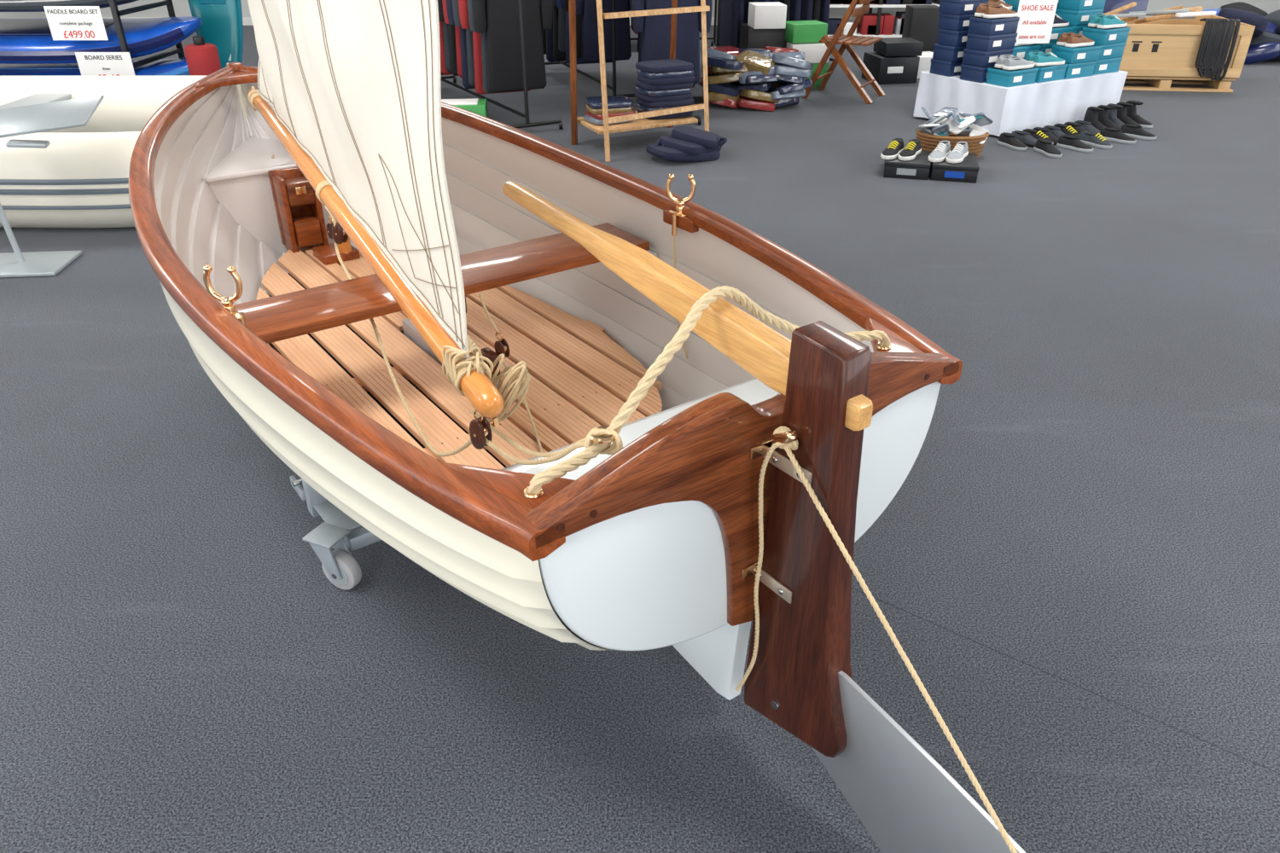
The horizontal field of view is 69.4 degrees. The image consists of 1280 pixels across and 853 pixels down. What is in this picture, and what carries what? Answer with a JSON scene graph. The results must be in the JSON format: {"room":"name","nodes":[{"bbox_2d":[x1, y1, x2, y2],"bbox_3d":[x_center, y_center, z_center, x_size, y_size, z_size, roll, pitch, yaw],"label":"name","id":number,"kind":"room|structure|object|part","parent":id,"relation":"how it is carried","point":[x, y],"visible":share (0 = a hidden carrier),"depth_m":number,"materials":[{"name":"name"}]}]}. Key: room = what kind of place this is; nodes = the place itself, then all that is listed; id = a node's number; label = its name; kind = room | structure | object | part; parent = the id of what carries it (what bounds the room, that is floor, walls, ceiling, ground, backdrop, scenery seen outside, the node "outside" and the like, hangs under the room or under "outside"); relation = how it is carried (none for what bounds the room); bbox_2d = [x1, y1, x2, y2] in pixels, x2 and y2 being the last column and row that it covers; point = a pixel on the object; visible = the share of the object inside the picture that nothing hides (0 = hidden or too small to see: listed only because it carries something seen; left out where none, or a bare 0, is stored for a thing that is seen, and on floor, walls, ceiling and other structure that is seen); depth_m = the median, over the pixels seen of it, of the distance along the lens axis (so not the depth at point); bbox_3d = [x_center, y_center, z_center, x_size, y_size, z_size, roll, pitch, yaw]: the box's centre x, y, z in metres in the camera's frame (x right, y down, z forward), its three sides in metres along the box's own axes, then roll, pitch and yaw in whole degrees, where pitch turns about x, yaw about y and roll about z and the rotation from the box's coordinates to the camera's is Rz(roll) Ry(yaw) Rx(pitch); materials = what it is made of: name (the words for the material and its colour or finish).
{"room":"boat shop","nodes":[
{"label":"boat shop","id":0,"kind":"room"},
{"bbox_2d":[0,11,46,18],"bbox_3d":[-8.050,-2.337,3.847,0.100,3.400,19.000,0,30,0],"label":"wall","id":1,"kind":"structure","parent":0,"point":[2,14],"depth_m":11.98,"materials":[{"name":"paint"}]},
{"bbox_2d":[0,25,1279,852],"bbox_3d":[1.000,-0.864,4.697,18.000,0.001,19.000,0,30,0],"label":"floor","id":2,"kind":"structure","parent":0,"point":[1092,504],"depth_m":2.50,"materials":[{"name":"carpet"}]},
{"bbox_2d":[0,94,104,278],"bbox_3d":[-2.947,-1.151,4.435,0.777,0.755,0.426,-3,30,-5],"label":"display stand","id":3,"kind":"object","parent":2,"relation":"on","point":[72,113],"visible":1,"depth_m":4.41,"materials":[{"name":"silver metal"}]},
{"bbox_2d":[0,0,202,75],"bbox_3d":[-4.850,-3.145,7.547,2.701,1.100,1.024,0,30,0],"label":"paddle board","id":4,"kind":"object","parent":2,"relation":"on","point":[74,38],"visible":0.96,"depth_m":7.22,"materials":[{"name":"blue plastic"}]},
{"bbox_3d":[-4.950,-3.161,7.574,1.940,1.100,0.960,0,30,0],"label":"rack frame","id":5,"kind":"part","parent":4,"relation":"part of","materials":[{"name":"black plastic"}]},
{"bbox_2d":[0,75,207,227],"bbox_3d":[-3.640,-1.789,5.769,3.919,0.534,2.324,0,30,0],"label":"inflatable boat","id":6,"kind":"object","parent":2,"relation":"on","point":[80,179],"visible":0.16,"depth_m":4.85,"materials":[{"name":"plastic"}]},
{"bbox_2d":[184,35,221,75],"bbox_3d":[-3.420,-2.741,7.308,0.237,0.640,0.237,0,30,0],"label":"canister","id":7,"kind":"object","parent":2,"relation":"on","point":[202,58],"visible":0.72,"depth_m":7.15,"materials":[{"name":"red plastic"}]},
{"bbox_2d":[187,0,243,68],"bbox_3d":[-3.656,-4.135,7.705,0.391,2.597,0.379,-25,38,-36],"label":"paddleboard","id":8,"kind":"object","parent":2,"relation":"on","point":[222,26],"visible":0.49,"depth_m":7.99,"materials":[{"name":"teal plastic"}]},
{"bbox_2d":[289,475,381,590],"bbox_3d":[-0.726,-0.096,3.098,1.192,0.268,1.400,-20,36,-31],"label":"trolley","id":9,"kind":"object","parent":2,"relation":"on","point":[338,531],"visible":0.2,"depth_m":2.43,"materials":[{"name":"metal"}]},
{"bbox_3d":[-0.714,-0.128,3.089,1.120,0.203,1.400,-20,36,-31],"label":"trolley frame","id":10,"kind":"part","parent":9,"relation":"part of","materials":[{"name":"metal"}]},
{"bbox_2d":[128,0,1026,852],"bbox_3d":[-0.483,-1.161,2.127,1.459,3.068,4.140,-20,36,-31],"label":"dinghy","id":11,"kind":"object","parent":9,"relation":"on","point":[598,405],"visible":1,"depth_m":1.98,"materials":[{"name":"brown wood"}]},
{"bbox_3d":[-0.723,-0.730,2.755,1.447,0.276,3.305,-20,36,-31],"label":"gunwale rail","id":12,"kind":"part","parent":11,"relation":"part of","materials":[{"name":"brown wood"}]},
{"bbox_3d":[0.075,0.209,2.033,1.145,0.280,0.500,-20,36,-31],"label":"stern tank","id":13,"kind":"part","parent":11,"relation":"part of","materials":[{"name":"white plastic"}]},
{"bbox_3d":[0.502,0.693,1.636,0.010,0.347,0.790,-20,36,-31],"label":"rudder blade","id":14,"kind":"part","parent":11,"relation":"part of","materials":[{"name":"metal"}]},
{"bbox_2d":[441,98,488,117],"bbox_3d":[-1.400,-2.414,7.171,0.420,0.211,0.306,-3,30,-5],"label":"cardboard boxes","id":15,"kind":"object","parent":2,"relation":"on","point":[477,106],"visible":0.3,"depth_m":7.05},
{"bbox_2d":[437,0,562,129],"bbox_3d":[-1.450,-3.420,7.609,0.619,1.514,2.419,-16,34,-26],"label":"rail","id":16,"kind":"object","parent":2,"relation":"on","point":[494,46],"visible":0.75,"depth_m":6.94,"materials":[{"name":"black fabric"}]},
{"bbox_2d":[541,0,638,102],"bbox_3d":[-0.575,-3.945,8.519,0.622,1.514,2.046,-11,32,-18],"label":"rail","id":17,"kind":"object","parent":2,"relation":"on","point":[616,31],"visible":0.62,"depth_m":8.02,"materials":[{"name":"black fabric"}]},
{"bbox_2d":[568,0,709,162],"bbox_3d":[0.011,-2.832,6.406,1.066,1.707,0.640,-20,36,-31],"label":"ladder rack","id":18,"kind":"object","parent":2,"relation":"on","point":[663,89],"visible":1,"depth_m":6.57,"materials":[{"name":"brown wood"}]},
{"bbox_2d":[629,0,712,125],"bbox_3d":[0.225,-3.411,7.644,0.619,1.464,1.572,-1,30,-2],"label":"hanging clothes","id":19,"kind":"object","parent":2,"relation":"on","point":[654,36],"visible":0.51,"depth_m":7.14,"materials":[{"name":"black fabric"}]},
{"bbox_3d":[0.225,-3.411,7.644,0.466,1.464,1.571,-1,30,-2],"label":"rail frame","id":20,"kind":"part","parent":19,"relation":"part of","materials":[{"name":"brown wood"}]},
{"bbox_2d":[630,0,717,46],"bbox_3d":[-0.750,-5.070,10.467,3.294,1.514,0.619,-2,30,-3],"label":"rail","id":21,"kind":"object","parent":2,"relation":"on","point":[712,42],"visible":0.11,"depth_m":10.81,"materials":[{"name":"black metal"}]},
{"bbox_2d":[645,125,727,161],"bbox_3d":[0.327,-1.967,6.423,0.599,0.211,0.421,-20,36,-31],"label":"jackets","id":22,"kind":"object","parent":2,"relation":"on","point":[685,143],"visible":1,"depth_m":6.29,"materials":[{"name":"fabric"}]},
{"bbox_2d":[698,46,813,111],"bbox_3d":[0.992,-3.049,8.055,0.943,0.488,0.934,0,30,0],"label":"garments","id":23,"kind":"object","parent":2,"relation":"on","point":[765,78],"visible":0.98,"depth_m":7.74,"materials":[{"name":"multicoloured fabric"}]},
{"bbox_2d":[715,0,837,65],"bbox_3d":[1.375,-4.420,9.342,1.420,1.514,0.619,-16,34,-25],"label":"rail","id":24,"kind":"object","parent":2,"relation":"on","point":[731,14],"visible":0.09,"depth_m":9.28,"materials":[{"name":"black plastic"}]},
{"bbox_2d":[738,1,829,87],"bbox_3d":[1.378,-3.663,8.845,0.794,0.700,0.654,0,30,0],"label":"boxes","id":25,"kind":"object","parent":2,"relation":"on","point":[766,26],"visible":0.62,"depth_m":8.63,"materials":[{"name":"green cardboard"}]},
{"bbox_2d":[802,0,884,104],"bbox_3d":[1.849,-3.420,8.130,0.635,1.024,0.478,15,33,25],"label":"folding chair","id":26,"kind":"object","parent":2,"relation":"on","point":[839,37],"visible":1,"depth_m":8.09,"materials":[{"name":"brown wood"}]},
{"bbox_2d":[827,0,940,37],"bbox_3d":[3.550,-5.619,11.132,3.950,1.800,0.550,0,30,0],"label":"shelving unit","id":27,"kind":"object","parent":2,"relation":"on","point":[881,25],"visible":0.27,"depth_m":11.25,"materials":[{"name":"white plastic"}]},
{"bbox_2d":[880,138,979,182],"bbox_3d":[1.891,-1.758,6.050,0.616,0.195,0.370,7,31,12],"label":"trainers","id":28,"kind":"object","parent":2,"relation":"on","point":[909,162],"visible":1,"depth_m":5.95,"materials":[{"name":"black cardboard"}]},
{"bbox_2d":[915,106,993,157],"bbox_3d":[2.161,-2.040,6.386,0.503,0.344,0.380,0,30,0],"label":"basket","id":29,"kind":"object","parent":2,"relation":"on","point":[961,128],"visible":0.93,"depth_m":6.30,"materials":[{"name":"wicker"}]},
{"bbox_2d":[913,0,1130,136],"bbox_3d":[3.073,-3.066,7.266,1.494,1.204,0.928,-16,34,-26],"label":"display table","id":30,"kind":"object","parent":2,"relation":"on","point":[1021,64],"visible":1,"depth_m":7.07,"materials":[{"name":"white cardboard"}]},
{"bbox_2d":[851,587,1279,773],"bbox_3d":[1.250,0.693,1.999,1.890,0.001,0.003,21,36,32],"label":"floor seam","id":31,"kind":"object","parent":2,"relation":"on","point":[852,588],"visible":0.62,"depth_m":2.15,"materials":[{"name":"grey carpet"}]},
{"bbox_2d":[996,100,1156,158],"bbox_3d":[3.389,-2.230,6.886,1.549,0.174,0.532,-16,34,-26],"label":"shoes","id":32,"kind":"object","parent":2,"relation":"on","point":[1120,122],"visible":1,"depth_m":6.87,"materials":[{"name":"black fabric"}]},
{"bbox_2d":[1102,0,1148,13],"bbox_3d":[4.950,-4.612,10.588,1.300,0.600,0.650,0,30,0],"label":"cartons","id":33,"kind":"object","parent":2,"relation":"on","point":[1142,5],"visible":0.02,"depth_m":10.19,"materials":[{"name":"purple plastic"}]},
{"bbox_2d":[1102,1,1255,92],"bbox_3d":[4.910,-3.641,8.809,1.298,0.695,0.940,3,30,6],"label":"wooden crate","id":34,"kind":"object","parent":2,"relation":"on","point":[1188,45],"visible":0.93,"depth_m":8.47,"materials":[{"name":"brown wood"}]},
{"bbox_2d":[1202,1,1279,64],"bbox_3d":[7.022,-4.285,10.126,1.939,0.599,1.089,0,30,0],"label":"boat","id":35,"kind":"object","parent":2,"relation":"on","point":[1265,43],"visible":0.57,"depth_m":9.86,"materials":[{"name":"blue plastic"}]},
{"bbox_2d":[99,0,1279,17],"bbox_3d":[1.000,-7.112,12.118,18.000,3.400,0.100,0,30,0],"label":"wall","id":36,"kind":"structure","parent":0,"point":[181,7],"depth_m":12.81,"materials":[{"name":"paint"}]},
{"bbox_2d":[102,17,855,25],"bbox_3d":[1.000,-5.652,12.889,18.000,0.100,0.020,0,30,0],"label":"baseboard","id":37,"kind":"structure","parent":36,"relation":"attached to","point":[246,20],"depth_m":12.87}
]}

